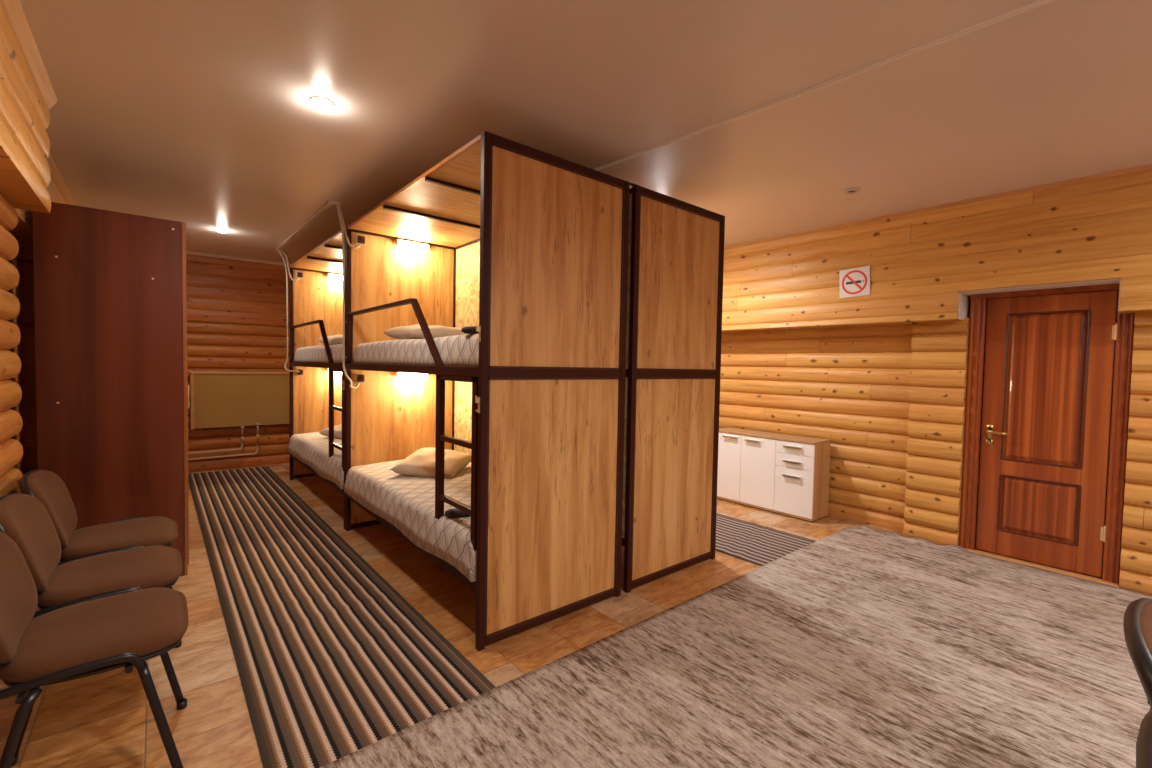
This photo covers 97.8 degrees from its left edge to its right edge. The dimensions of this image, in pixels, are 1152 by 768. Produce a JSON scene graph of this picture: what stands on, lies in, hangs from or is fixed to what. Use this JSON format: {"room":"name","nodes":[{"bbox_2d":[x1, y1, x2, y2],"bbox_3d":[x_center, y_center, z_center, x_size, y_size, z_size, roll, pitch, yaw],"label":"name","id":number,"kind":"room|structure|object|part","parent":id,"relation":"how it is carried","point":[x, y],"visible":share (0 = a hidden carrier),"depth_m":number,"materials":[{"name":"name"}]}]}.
{"room":"hostel dormitory room","nodes":[
{"label":"hostel dormitory room","id":0,"kind":"room"},
{"bbox_2d":[0,1,50,212],"bbox_3d":[-0.511,-0.910,-0.403,0.553,0.510,6.650,-1,3,-40],"label":"wall","id":1,"kind":"structure","parent":0,"point":[25,174],"depth_m":1.89,"materials":[{"name":"brown wood"}]},
{"bbox_2d":[0,0,57,110],"bbox_3d":[-0.277,-1.136,-0.239,0.042,0.062,6.620,-1,3,-40],"label":"trim","id":2,"kind":"structure","parent":1,"relation":"attached to","point":[13,9],"depth_m":1.87,"materials":[{"name":"brown wood"}]},
{"bbox_2d":[0,178,65,681],"bbox_3d":[-1.727,-0.018,0.987,0.452,2.440,10.270,-1,3,-40],"label":"wall","id":3,"kind":"structure","parent":0,"point":[18,405],"depth_m":2.25,"materials":[{"name":"brown wood"}]},
{"bbox_2d":[46,153,76,205],"bbox_3d":[-3.670,-1.347,3.631,0.035,0.050,3.620,-1,3,-40],"label":"trim","id":4,"kind":"structure","parent":3,"relation":"attached to","point":[56,176],"depth_m":3.31,"materials":[{"name":"brown wood"}]},
{"bbox_2d":[186,254,289,472],"bbox_3d":[-3.030,-0.251,6.715,6.000,2.440,0.200,-1,3,-40],"label":"wall","id":5,"kind":"structure","parent":0,"point":[237,309],"depth_m":5.83,"materials":[{"name":"brown wood"}]},
{"bbox_2d":[186,251,290,265],"bbox_3d":[-3.092,-1.449,6.460,5.000,0.030,0.035,-1,3,-40],"label":"trim","id":6,"kind":"structure","parent":5,"relation":"attached to","point":[187,252],"depth_m":5.76,"materials":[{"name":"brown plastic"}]},
{"bbox_2d":[190,372,288,429],"bbox_3d":[-3.572,0.175,6.064,1.715,0.635,0.077,-1,3,-40],"label":"radiator cover","id":7,"kind":"object","parent":5,"relation":"attached to","point":[217,399],"visible":0.49,"depth_m":5.77,"materials":[{"name":"brown wood"}]},
{"bbox_2d":[188,426,243,454],"bbox_3d":[-4.311,0.634,5.449,1.195,0.288,0.034,-1,3,-40],"label":"pipe","id":8,"kind":"object","parent":7,"relation":"attached to","point":[241,427],"visible":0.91,"depth_m":5.71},
{"bbox_2d":[188,423,258,460],"bbox_3d":[-4.244,0.651,5.486,1.345,0.382,0.034,-1,3,-40],"label":"pipe","id":9,"kind":"object","parent":7,"relation":"attached to","point":[257,424],"visible":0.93,"depth_m":5.76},
{"bbox_2d":[0,463,902,767],"bbox_3d":[0.301,1.226,2.748,6.000,0.100,10.670,-1,3,-40],"label":"floor","id":10,"kind":"structure","parent":0,"point":[105,719],"depth_m":2.19,"materials":[{"name":"tile"}]},
{"bbox_2d":[0,493,186,766],"bbox_3d":[-1.776,0.780,1.862,0.508,0.779,0.556,-1,3,-40],"label":"chair","id":11,"kind":"object","parent":10,"relation":"on","point":[23,517],"visible":0.68,"depth_m":1.80,"materials":[{"name":"brown fabric"}]},
{"bbox_3d":[-1.710,0.957,1.598,0.018,0.445,0.147,3,3,40],"label":"leg","id":12,"kind":"part","parent":11,"relation":"part of","materials":[{"name":"black metal"}]},
{"bbox_3d":[-1.904,0.547,1.743,0.129,0.300,0.475,-1,3,-40],"label":"backrest","id":13,"kind":"part","parent":11,"relation":"part of","materials":[{"name":"brown fabric"}]},
{"bbox_3d":[-1.621,0.877,1.692,0.479,0.601,0.071,0,2,-27],"label":"frame","id":14,"kind":"part","parent":11,"relation":"part of","materials":[{"name":"black metal"}]},
{"bbox_3d":[-1.738,0.708,1.890,0.400,0.044,0.456,-1,3,-40],"label":"seat","id":15,"kind":"part","parent":11,"relation":"part of","materials":[{"name":"brown fabric"}]},
{"bbox_3d":[-1.920,0.859,2.050,0.071,0.601,0.479,3,3,37],"label":"frame","id":16,"kind":"part","parent":11,"relation":"part of","materials":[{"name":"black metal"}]},
{"bbox_2d":[0,532,187,767],"bbox_3d":[-1.452,0.800,1.475,0.508,0.779,0.556,-1,3,-40],"label":"chair","id":17,"kind":"object","parent":10,"relation":"on","point":[129,627],"visible":0.98,"depth_m":1.41,"materials":[{"name":"brown fabric"}]},
{"bbox_3d":[-1.580,0.567,1.356,0.129,0.300,0.475,-1,3,-40],"label":"backrest","id":18,"kind":"part","parent":17,"relation":"part of","materials":[{"name":"brown fabric"}]},
{"bbox_3d":[-1.387,0.977,1.211,0.145,0.445,0.038,-1,3,-40],"label":"leg","id":19,"kind":"part","parent":17,"relation":"part of","materials":[{"name":"black metal"}]},
{"bbox_3d":[-1.297,0.897,1.305,0.479,0.601,0.071,0,2,-27],"label":"frame","id":20,"kind":"part","parent":17,"relation":"part of","materials":[{"name":"black metal"}]},
{"bbox_3d":[-1.414,0.728,1.503,0.400,0.044,0.456,-1,3,-40],"label":"seat","id":21,"kind":"part","parent":17,"relation":"part of","materials":[{"name":"brown fabric"}]},
{"bbox_3d":[-1.596,0.879,1.663,0.071,0.601,0.479,3,3,37],"label":"frame","id":22,"kind":"part","parent":17,"relation":"part of","materials":[{"name":"black metal"}]},
{"bbox_2d":[18,470,181,647],"bbox_3d":[-2.099,0.760,2.249,0.508,0.779,0.556,-1,3,-40],"label":"chair","id":23,"kind":"object","parent":10,"relation":"on","point":[47,487],"visible":0.56,"depth_m":2.19,"materials":[{"name":"brown fabric"}]},
{"bbox_3d":[-2.228,0.526,2.130,0.129,0.300,0.475,-1,3,-40],"label":"backrest","id":24,"kind":"part","parent":23,"relation":"part of","materials":[{"name":"brown fabric"}]},
{"bbox_3d":[-1.945,0.857,2.079,0.479,0.601,0.071,0,2,-27],"label":"frame","id":25,"kind":"part","parent":23,"relation":"part of","materials":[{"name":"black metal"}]},
{"bbox_3d":[-2.061,0.688,2.277,0.400,0.044,0.456,-1,3,-40],"label":"seat","id":26,"kind":"part","parent":23,"relation":"part of","materials":[{"name":"brown fabric"}]},
{"bbox_3d":[-2.244,0.839,2.437,0.071,0.601,0.479,3,3,37],"label":"frame","id":27,"kind":"part","parent":23,"relation":"part of","materials":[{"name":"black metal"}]},
{"bbox_2d":[33,202,188,576],"bbox_3d":[-2.926,0.073,3.269,0.626,2.048,1.402,-1,3,-40],"label":"wardrobe","id":28,"kind":"object","parent":10,"relation":"on","point":[112,389],"visible":0.85,"depth_m":2.71,"materials":[{"name":"brown wood"}]},
{"bbox_3d":[-2.411,0.060,3.091,0.018,1.986,0.464,-1,3,-40],"label":"door","id":29,"kind":"part","parent":28,"relation":"part of","materials":[{"name":"brown wood"}]},
{"bbox_2d":[289,231,345,528],"bbox_3d":[-2.046,-0.074,4.811,0.903,2.262,2.042,-1,3,-40],"label":"bunk bed","id":30,"kind":"object","parent":10,"relation":"on","point":[317,392],"visible":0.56,"depth_m":5.36,"materials":[{"name":"brown paint"}]},
{"bbox_2d":[276,250,298,371],"bbox_3d":[-3.037,-0.767,5.273,0.250,1.291,0.069,1,2,3],"label":"cable","id":31,"kind":"object","parent":30,"relation":"attached to","point":[286,362],"visible":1,"depth_m":5.29,"materials":[{"name":"beige plastic"}]},
{"bbox_3d":[-3.009,-0.111,5.313,0.032,2.262,0.032,-1,3,-40],"label":"post","id":32,"kind":"part","parent":30,"relation":"part of","materials":[{"name":"brown metal"}]},
{"bbox_3d":[-2.702,0.987,5.626,0.820,0.033,0.028,-1,3,-40],"label":"rail","id":33,"kind":"part","parent":30,"relation":"part of","materials":[{"name":"brown paint"}]},
{"bbox_3d":[-2.490,-0.382,4.691,0.045,0.384,1.568,-1,3,-40],"label":"guard rail","id":34,"kind":"part","parent":30,"relation":"part of","materials":[{"name":"brown metal"}]},
{"bbox_2d":[288,432,343,488],"bbox_3d":[-2.079,0.655,4.817,0.860,0.222,1.945,-1,3,-40],"label":"mattress","id":35,"kind":"object","parent":30,"relation":"on","point":[312,449],"visible":0.37,"depth_m":4.49,"materials":[{"name":"white fabric"}]},
{"bbox_2d":[318,424,341,438],"bbox_3d":[-2.281,0.480,5.139,0.418,0.161,0.502,2,2,20],"label":"pillow","id":36,"kind":"object","parent":35,"relation":"on","point":[338,428],"visible":0.17,"depth_m":4.96,"materials":[{"name":"beige fabric"}]},
{"bbox_3d":[-2.349,-1.188,4.498,0.020,0.018,1.976,-1,3,-40],"label":"rail","id":37,"kind":"part","parent":30,"relation":"part of","materials":[{"name":"brown wood"}]},
{"bbox_3d":[-2.364,-0.173,4.539,0.032,0.044,1.976,-1,3,-40],"label":"rail","id":38,"kind":"part","parent":30,"relation":"part of","materials":[{"name":"brown metal"}]},
{"bbox_3d":[-2.381,0.783,4.574,0.032,0.043,1.976,-1,3,-40],"label":"rail","id":39,"kind":"part","parent":30,"relation":"part of","materials":[{"name":"black metal"}]},
{"bbox_3d":[-2.022,-1.190,4.771,0.832,0.016,1.976,-1,3,-40],"label":"roof panel","id":40,"kind":"part","parent":30,"relation":"part of","materials":[{"name":"brown wood"}]},
{"bbox_3d":[-2.694,0.387,5.607,0.820,1.167,0.016,-1,3,-40],"label":"panel","id":41,"kind":"part","parent":30,"relation":"part of","materials":[{"name":"brown wood"}]},
{"bbox_3d":[-2.673,-0.722,5.566,0.820,0.974,0.016,-1,3,-40],"label":"panel","id":42,"kind":"part","parent":30,"relation":"part of","materials":[{"name":"brown wood"}]},
{"bbox_3d":[-2.646,-1.214,5.527,0.820,0.016,0.016,-1,3,-40],"label":"corner trim","id":43,"kind":"part","parent":30,"relation":"part of","materials":[{"name":"brown paint"}]},
{"bbox_2d":[294,344,342,362],"bbox_3d":[-2.037,-0.270,4.804,0.806,0.191,1.945,-1,3,-40],"label":"mattress","id":44,"kind":"object","parent":30,"relation":"on","point":[311,353],"visible":0.26,"depth_m":4.53,"materials":[{"name":"white fabric"}]},
{"bbox_2d":[317,334,342,345],"bbox_3d":[-2.267,-0.430,5.097,0.560,0.142,0.440,-1,5,-44],"label":"pillow","id":45,"kind":"object","parent":44,"relation":"on","point":[335,339],"visible":0.2,"depth_m":4.84,"materials":[{"name":"beige fabric"}]},
{"bbox_2d":[327,273,342,279],"bbox_3d":[-2.600,-1.177,5.548,0.260,0.052,0.042,-1,3,-40],"label":"reading lamp","id":46,"kind":"object","parent":30,"relation":"attached to","point":[330,276],"depth_m":5.51,"materials":[{"name":"white plastic"}]},
{"bbox_3d":[-1.722,-0.030,3.773,0.032,2.262,0.032,-1,3,-40],"label":"post","id":47,"kind":"part","parent":30,"relation":"part of","materials":[{"name":"brown metal"}]},
{"bbox_2d":[188,466,494,767],"bbox_3d":[-1.957,1.107,3.339,0.765,0.011,6.280,-1,3,-40],"label":"runner rug","id":48,"kind":"object","parent":10,"relation":"on","point":[333,662],"visible":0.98,"depth_m":2.33,"materials":[{"name":"fabric"}]},
{"bbox_2d":[345,131,629,650],"bbox_3d":[-0.731,0.007,3.237,0.903,2.262,2.042,-1,3,-40],"label":"bunk bed","id":49,"kind":"object","parent":10,"relation":"on","point":[525,246],"visible":0.93,"depth_m":2.54,"materials":[{"name":"brown paint"}]},
{"bbox_2d":[336,205,359,388],"bbox_3d":[-1.692,-0.645,3.701,0.179,1.364,0.083,1,2,-2],"label":"cable","id":50,"kind":"object","parent":49,"relation":"attached to","point":[337,206],"visible":1,"depth_m":3.70,"materials":[{"name":"beige plastic"}]},
{"bbox_3d":[-1.694,-0.029,3.739,0.032,2.262,0.032,-1,3,-40],"label":"post","id":51,"kind":"part","parent":49,"relation":"part of","materials":[{"name":"brown metal"}]},
{"bbox_2d":[357,375,364,381],"bbox_3d":[-1.606,-0.043,3.752,0.052,0.054,0.012,-1,3,-40],"label":"socket","id":52,"kind":"object","parent":49,"relation":"attached to","point":[360,378],"depth_m":3.75,"materials":[{"name":"brown plastic"}]},
{"bbox_2d":[357,235,364,243],"bbox_3d":[-1.587,-1.067,3.715,0.052,0.054,0.012,-1,3,-40],"label":"socket","id":53,"kind":"object","parent":49,"relation":"attached to","point":[360,238],"depth_m":3.71,"materials":[{"name":"brown plastic"}]},
{"bbox_3d":[-1.387,1.069,4.053,0.820,0.033,0.028,-1,3,-40],"label":"rail","id":54,"kind":"part","parent":49,"relation":"part of","materials":[{"name":"black metal"}]},
{"bbox_3d":[-1.175,-0.300,3.118,0.045,0.384,1.568,-1,3,-40],"label":"guard rail","id":55,"kind":"part","parent":49,"relation":"part of","materials":[{"name":"brown metal"}]},
{"bbox_3d":[-1.379,0.469,4.034,0.820,1.167,0.016,-1,3,-40],"label":"panel","id":56,"kind":"part","parent":49,"relation":"part of","materials":[{"name":"brown wood"}]},
{"bbox_3d":[-1.358,-0.640,3.993,0.820,0.974,0.016,-1,3,-40],"label":"panel","id":57,"kind":"part","parent":49,"relation":"part of","materials":[{"name":"brown wood"}]},
{"bbox_3d":[-1.331,-1.132,3.954,0.820,0.016,0.016,-1,3,-40],"label":"corner trim","id":58,"kind":"part","parent":49,"relation":"part of","materials":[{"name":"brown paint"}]},
{"bbox_2d":[344,459,475,581],"bbox_3d":[-0.764,0.737,3.244,0.860,0.222,1.945,-1,3,-40],"label":"mattress","id":59,"kind":"object","parent":49,"relation":"on","point":[407,502],"visible":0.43,"depth_m":2.91,"materials":[{"name":"white fabric"}]},
{"bbox_2d":[390,447,470,478],"bbox_3d":[-0.995,0.562,3.556,0.438,0.165,0.502,1,2,7],"label":"pillow","id":60,"kind":"object","parent":59,"relation":"on","point":[421,463],"visible":0.8,"depth_m":3.41,"materials":[{"name":"white fabric"}]},
{"bbox_2d":[444,508,470,517],"bbox_3d":[-0.586,0.646,2.530,0.150,0.033,0.084,0,2,-19],"label":"pouch","id":61,"kind":"object","parent":59,"relation":"on","point":[450,513],"visible":0.58,"depth_m":2.50,"materials":[{"name":"grey fabric"}]},
{"bbox_3d":[-1.066,0.865,3.001,0.032,0.043,1.976,-1,3,-40],"label":"rail","id":62,"kind":"part","parent":49,"relation":"part of","materials":[{"name":"black metal"}]},
{"bbox_2d":[396,372,427,378],"bbox_3d":[-1.304,-0.069,4.012,0.260,0.052,0.042,-1,3,-40],"label":"reading lamp","id":63,"kind":"object","parent":49,"relation":"attached to","point":[399,375],"depth_m":3.98,"materials":[{"name":"white plastic"}]},
{"bbox_2d":[396,239,428,250],"bbox_3d":[-1.285,-1.096,3.974,0.260,0.052,0.042,-1,3,-40],"label":"reading lamp","id":64,"kind":"object","parent":49,"relation":"attached to","point":[401,244],"depth_m":3.96,"materials":[{"name":"white plastic"}]},
{"bbox_3d":[-1.048,-0.092,2.966,0.032,0.044,1.976,-1,3,-40],"label":"rail","id":65,"kind":"part","parent":49,"relation":"part of","materials":[{"name":"brown paint"}]},
{"bbox_3d":[-1.034,-1.106,2.925,0.020,0.018,1.976,-1,3,-40],"label":"rail","id":66,"kind":"part","parent":49,"relation":"part of","materials":[{"name":"brown wood"}]},
{"bbox_2d":[352,333,478,366],"bbox_3d":[-0.722,-0.188,3.231,0.806,0.191,1.945,-1,3,-40],"label":"mattress","id":67,"kind":"object","parent":49,"relation":"on","point":[456,350],"visible":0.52,"depth_m":2.79,"materials":[{"name":"white fabric"}]},
{"bbox_2d":[384,324,465,338],"bbox_3d":[-1.018,-0.353,3.602,0.580,0.142,0.440,-1,5,-44],"label":"pillow","id":68,"kind":"object","parent":67,"relation":"on","point":[412,331],"visible":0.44,"depth_m":3.42,"materials":[{"name":"beige fabric"}]},
{"bbox_2d":[461,326,478,333],"bbox_3d":[-0.474,-0.258,2.407,0.150,0.033,0.084,0,2,-19],"label":"pouch","id":69,"kind":"object","parent":67,"relation":"on","point":[472,329],"visible":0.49,"depth_m":2.36,"materials":[{"name":"grey fabric"}]},
{"bbox_3d":[-0.707,-1.109,3.198,0.832,0.016,1.976,-1,3,-40],"label":"roof panel","id":70,"kind":"part","parent":49,"relation":"part of","materials":[{"name":"brown wood"}]},
{"bbox_3d":[-1.040,-0.037,4.286,0.032,2.262,0.032,-1,3,-40],"label":"post","id":71,"kind":"part","parent":49,"relation":"part of","materials":[{"name":"brown metal"}]},
{"bbox_3d":[-0.376,-1.104,3.475,0.032,0.026,1.976,-1,3,-40],"label":"rail","id":72,"kind":"part","parent":49,"relation":"part of","materials":[{"name":"brown paint"}]},
{"bbox_3d":[-0.407,0.051,2.200,0.032,2.262,0.032,-1,3,-40],"label":"post","id":73,"kind":"part","parent":49,"relation":"part of","materials":[{"name":"black metal"}]},
{"bbox_3d":[-0.101,1.149,2.513,0.820,0.033,0.028,-1,3,-40],"label":"rail","id":74,"kind":"part","parent":49,"relation":"part of","materials":[{"name":"brown paint"}]},
{"bbox_3d":[-0.092,0.549,2.494,0.820,1.167,0.016,-1,3,-40],"label":"panel","id":75,"kind":"part","parent":49,"relation":"part of","materials":[{"name":"brown wood"}]},
{"bbox_3d":[-0.078,-0.054,2.469,0.820,0.040,0.028,-1,3,-40],"label":"rail","id":76,"kind":"part","parent":49,"relation":"part of","materials":[{"name":"brown metal"}]},
{"bbox_3d":[-0.071,-0.560,2.454,0.820,0.974,0.016,-1,3,-40],"label":"panel","id":77,"kind":"part","parent":49,"relation":"part of","materials":[{"name":"brown wood"}]},
{"bbox_3d":[-0.059,-1.065,2.432,0.820,0.036,0.028,-1,3,-40],"label":"rail","id":78,"kind":"part","parent":49,"relation":"part of","materials":[{"name":"brown paint"}]},
{"bbox_3d":[0.247,0.043,2.746,0.032,2.262,0.032,-1,3,-40],"label":"post","id":79,"kind":"part","parent":49,"relation":"part of","materials":[{"name":"brown metal"}]},
{"bbox_2d":[622,185,724,592],"bbox_3d":[-0.018,-0.001,3.834,0.857,2.262,2.042,-1,3,-40],"label":"bunk bed","id":80,"kind":"object","parent":10,"relation":"on","point":[676,247],"visible":0.38,"depth_m":3.01,"materials":[{"name":"brown paint"}]},
{"bbox_3d":[0.310,0.043,2.799,0.032,2.262,0.032,-1,3,-40],"label":"post","id":81,"kind":"part","parent":80,"relation":"part of","materials":[{"name":"black metal"}]},
{"bbox_3d":[0.599,1.141,3.097,0.774,0.033,0.028,-1,3,-40],"label":"rail","id":82,"kind":"part","parent":80,"relation":"part of","materials":[{"name":"brown paint"}]},
{"bbox_3d":[0.607,0.541,3.078,0.774,1.167,0.016,-1,3,-40],"label":"panel","id":83,"kind":"part","parent":80,"relation":"part of","materials":[{"name":"brown wood"}]},
{"bbox_3d":[0.621,-0.062,3.053,0.774,0.040,0.028,-1,3,-40],"label":"rail","id":84,"kind":"part","parent":80,"relation":"part of","materials":[{"name":"brown metal"}]},
{"bbox_3d":[0.628,-0.569,3.038,0.774,0.974,0.016,-1,3,-40],"label":"panel","id":85,"kind":"part","parent":80,"relation":"part of","materials":[{"name":"brown wood"}]},
{"bbox_3d":[0.640,-1.073,3.016,0.774,0.036,0.028,-1,3,-40],"label":"rail","id":86,"kind":"part","parent":80,"relation":"part of","materials":[{"name":"brown paint"}]},
{"bbox_3d":[0.928,0.035,3.315,0.032,2.262,0.032,-1,3,-40],"label":"post","id":87,"kind":"part","parent":80,"relation":"part of","materials":[{"name":"brown metal"}]},
{"bbox_2d":[320,525,1151,767],"bbox_3d":[1.946,1.238,1.220,4.205,0.035,4.019,-1,3,-40],"label":"carpet","id":88,"kind":"object","parent":10,"relation":"on","point":[864,646],"visible":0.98,"depth_m":2.02,"materials":[{"name":"grey carpet"}]},
{"bbox_2d":[1123,598,1151,709],"bbox_3d":[1.270,0.858,0.842,0.556,0.779,0.508,-1,3,-40],"label":"chair","id":89,"kind":"object","parent":88,"relation":"on","point":[1137,622],"visible":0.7,"depth_m":0.93,"materials":[{"name":"black plastic"}]},
{"bbox_3d":[1.164,0.615,0.965,0.475,0.300,0.129,-1,3,-40],"label":"backrest","id":90,"kind":"part","parent":89,"relation":"part of","materials":[{"name":"brown fabric"}]},
{"bbox_2d":[1136,709,1151,767],"bbox_3d":[0.897,0.864,0.485,0.556,0.779,0.508,-1,3,-40],"label":"chair","id":91,"kind":"object","parent":88,"relation":"on","point":[1144,740],"visible":1,"depth_m":0.66,"materials":[{"name":"brown fabric"}]},
{"bbox_2d":[715,513,815,565],"bbox_3d":[0.296,1.092,4.908,0.765,0.010,5.600,-1,3,-40],"label":"runner rug","id":92,"kind":"object","parent":10,"relation":"on","point":[754,543],"visible":0.16,"depth_m":3.69,"materials":[{"name":"grey fabric"}]},
{"bbox_2d":[717,427,830,521],"bbox_3d":[1.745,0.798,4.636,0.326,0.672,1.014,-1,3,-40],"label":"sideboard","id":93,"kind":"object","parent":10,"relation":"on","point":[784,474],"visible":0.91,"depth_m":4.43,"materials":[{"name":"white wood"}]},
{"bbox_3d":[1.429,0.780,4.812,0.016,0.619,0.332,-1,3,-40],"label":"door","id":94,"kind":"part","parent":93,"relation":"part of","materials":[{"name":"white laminate"}]},
{"bbox_3d":[1.645,0.794,4.554,0.016,0.619,0.335,-1,3,-40],"label":"door","id":95,"kind":"part","parent":93,"relation":"part of","materials":[{"name":"white laminate"}]},
{"bbox_3d":[1.641,1.115,4.566,0.012,0.016,1.010,-1,3,-40],"label":"rail","id":96,"kind":"part","parent":93,"relation":"part of","materials":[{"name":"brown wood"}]},
{"bbox_3d":[1.840,0.790,4.288,0.026,0.015,0.155,-1,3,-40],"label":"handle","id":97,"kind":"part","parent":93,"relation":"part of","materials":[{"name":"silver metal"}]},
{"bbox_3d":[1.842,0.665,4.283,0.026,0.015,0.155,-1,3,-40],"label":"handle","id":98,"kind":"part","parent":93,"relation":"part of","materials":[{"name":"silver metal"}]},
{"bbox_3d":[1.844,0.538,4.279,0.026,0.015,0.155,-1,3,-40],"label":"handle","id":99,"kind":"part","parent":93,"relation":"part of","materials":[{"name":"silver metal"}]},
{"bbox_3d":[1.859,0.918,4.299,0.016,0.397,0.334,-1,3,-40],"label":"door","id":100,"kind":"part","parent":93,"relation":"part of","materials":[{"name":"white laminate"}]},
{"bbox_3d":[1.864,0.661,4.290,0.016,0.112,0.334,-1,3,-40],"label":"drawer","id":101,"kind":"part","parent":93,"relation":"part of","materials":[{"name":"white laminate"}]},
{"bbox_3d":[1.866,0.550,4.286,0.016,0.104,0.334,-1,3,-40],"label":"drawer","id":102,"kind":"part","parent":93,"relation":"part of","materials":[{"name":"white laminate"}]},
{"bbox_3d":[2.079,0.820,4.269,0.284,0.642,0.018,-1,3,-40],"label":"panel","id":103,"kind":"part","parent":93,"relation":"part of","materials":[{"name":"brown wood"}]},
{"bbox_2d":[19,0,1151,263],"bbox_3d":[0.348,-1.312,2.655,6.000,0.100,10.670,-1,3,-40],"label":"ceiling","id":104,"kind":"structure","parent":0,"point":[200,114],"depth_m":2.20,"materials":[{"name":"white paint"}]},
{"bbox_2d":[215,228,228,232],"bbox_3d":[-3.212,-1.387,4.560,0.106,0.020,0.106,-1,3,-40],"label":"recessed light","id":105,"kind":"object","parent":104,"relation":"in","point":[217,229],"visible":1,"depth_m":4.54,"materials":[{"name":"white plastic"}]},
{"bbox_2d":[276,200,340,249],"bbox_3d":[-2.450,-1.369,4.494,0.085,0.023,2.140,-1,3,-40],"label":"duct","id":106,"kind":"object","parent":104,"relation":"attached to","point":[324,207],"visible":0.97,"depth_m":4.13,"materials":[{"name":"beige plastic"}]},
{"bbox_2d":[278,250,299,280],"bbox_3d":[-3.025,-1.245,5.268,0.241,0.338,0.056,1,2,2],"label":"cable","id":107,"kind":"object","parent":106,"relation":"hanging from","point":[278,250],"visible":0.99,"depth_m":5.26,"materials":[{"name":"beige plastic"}]},
{"bbox_2d":[339,206,360,248],"bbox_3d":[-1.677,-1.161,3.695,0.176,0.334,0.057,1,2,3],"label":"cable","id":108,"kind":"object","parent":106,"relation":"hanging from","point":[340,210],"visible":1,"depth_m":3.69,"materials":[{"name":"beige plastic"}]},
{"bbox_2d":[309,96,334,108],"bbox_3d":[-1.149,-1.265,2.273,0.106,0.020,0.106,-1,3,-40],"label":"recessed light","id":109,"kind":"object","parent":104,"relation":"in","point":[321,102],"visible":1,"depth_m":2.25,"materials":[{"name":"white glass"}]},
{"bbox_2d":[594,0,1055,170],"bbox_3d":[0.400,-1.256,2.701,0.024,0.012,10.290,-1,3,-43],"label":"trim","id":110,"kind":"structure","parent":104,"relation":"attached to","point":[1038,3],"depth_m":1.96,"materials":[{"name":"white plastic"}]},
{"bbox_2d":[843,187,860,193],"bbox_3d":[1.789,-1.249,3.256,0.104,0.016,0.104,-1,3,-40],"label":"smoke detector","id":111,"kind":"object","parent":104,"relation":"in","point":[853,190],"visible":1,"depth_m":3.23,"materials":[{"name":"white plastic"}]},
{"bbox_2d":[719,291,1151,594],"bbox_3d":[2.290,-0.066,4.342,0.320,2.440,10.270,-1,3,-40],"label":"wall","id":112,"kind":"structure","parent":0,"point":[889,400],"depth_m":4.02,"materials":[{"name":"brown wood"}]},
{"bbox_2d":[962,547,1118,586],"bbox_3d":[3.024,1.196,3.333,0.130,0.018,0.790,-1,3,-40],"label":"trim","id":113,"kind":"structure","parent":112,"relation":"attached to","point":[978,551],"depth_m":3.27,"materials":[{"name":"brown wood"}]},
{"bbox_2d":[959,283,1134,583],"bbox_3d":[3.043,0.283,3.301,0.129,1.847,0.789,-1,3,-40],"label":"door","id":114,"kind":"structure","parent":112,"relation":"in","point":[1041,369],"depth_m":3.27,"materials":[{"name":"red wood"}]},
{"bbox_3d":[2.879,0.353,3.442,0.057,0.143,0.128,-1,3,-40],"label":"handle","id":115,"kind":"part","parent":114,"relation":"part of","materials":[{"name":"gold metal"}]},
{"bbox_3d":[3.049,0.821,3.320,0.026,0.380,0.389,-1,3,-40],"label":"panel","id":116,"kind":"part","parent":114,"relation":"part of","materials":[{"name":"red wood"}]},
{"bbox_3d":[3.037,0.821,3.310,0.016,0.396,0.405,-1,3,-40],"label":"panel moulding","id":117,"kind":"part","parent":114,"relation":"part of","materials":[{"name":"brown wood"}]},
{"bbox_3d":[3.052,0.028,3.281,0.016,1.003,0.405,-1,3,-40],"label":"panel moulding","id":118,"kind":"part","parent":114,"relation":"part of","materials":[{"name":"brown wood"}]},
{"bbox_3d":[3.063,0.028,3.291,0.026,0.987,0.389,-1,3,-40],"label":"panel","id":119,"kind":"part","parent":114,"relation":"part of","materials":[{"name":"red wood"}]},
{"bbox_2d":[722,169,1151,332],"bbox_3d":[2.247,-0.885,4.264,0.470,0.800,10.270,-1,3,-40],"label":"wall","id":120,"kind":"structure","parent":0,"point":[920,264],"depth_m":3.50,"materials":[{"name":"brown wood"}]},
{"bbox_2d":[839,265,869,297],"bbox_3d":[2.191,-0.801,3.957,0.004,0.234,0.234,-1,3,-40],"label":"no smoking sign","id":121,"kind":"object","parent":120,"relation":"attached to","point":[853,282],"visible":1,"depth_m":3.96,"materials":[{"name":"white plastic"}]},
{"bbox_2d":[724,163,1151,249],"bbox_3d":[2.072,-1.264,4.098,0.035,0.036,10.270,-1,3,-40],"label":"trim","id":122,"kind":"structure","parent":120,"relation":"attached to","point":[1147,166],"depth_m":3.40,"materials":[{"name":"brown wood"}]},
{"bbox_2d":[958,278,1120,319],"bbox_3d":[2.979,-0.530,3.258,0.253,0.187,0.760,-1,3,-40],"label":"trim","id":123,"kind":"structure","parent":120,"relation":"attached to","point":[964,296],"depth_m":3.28,"materials":[{"name":"white paint"}]}
]}

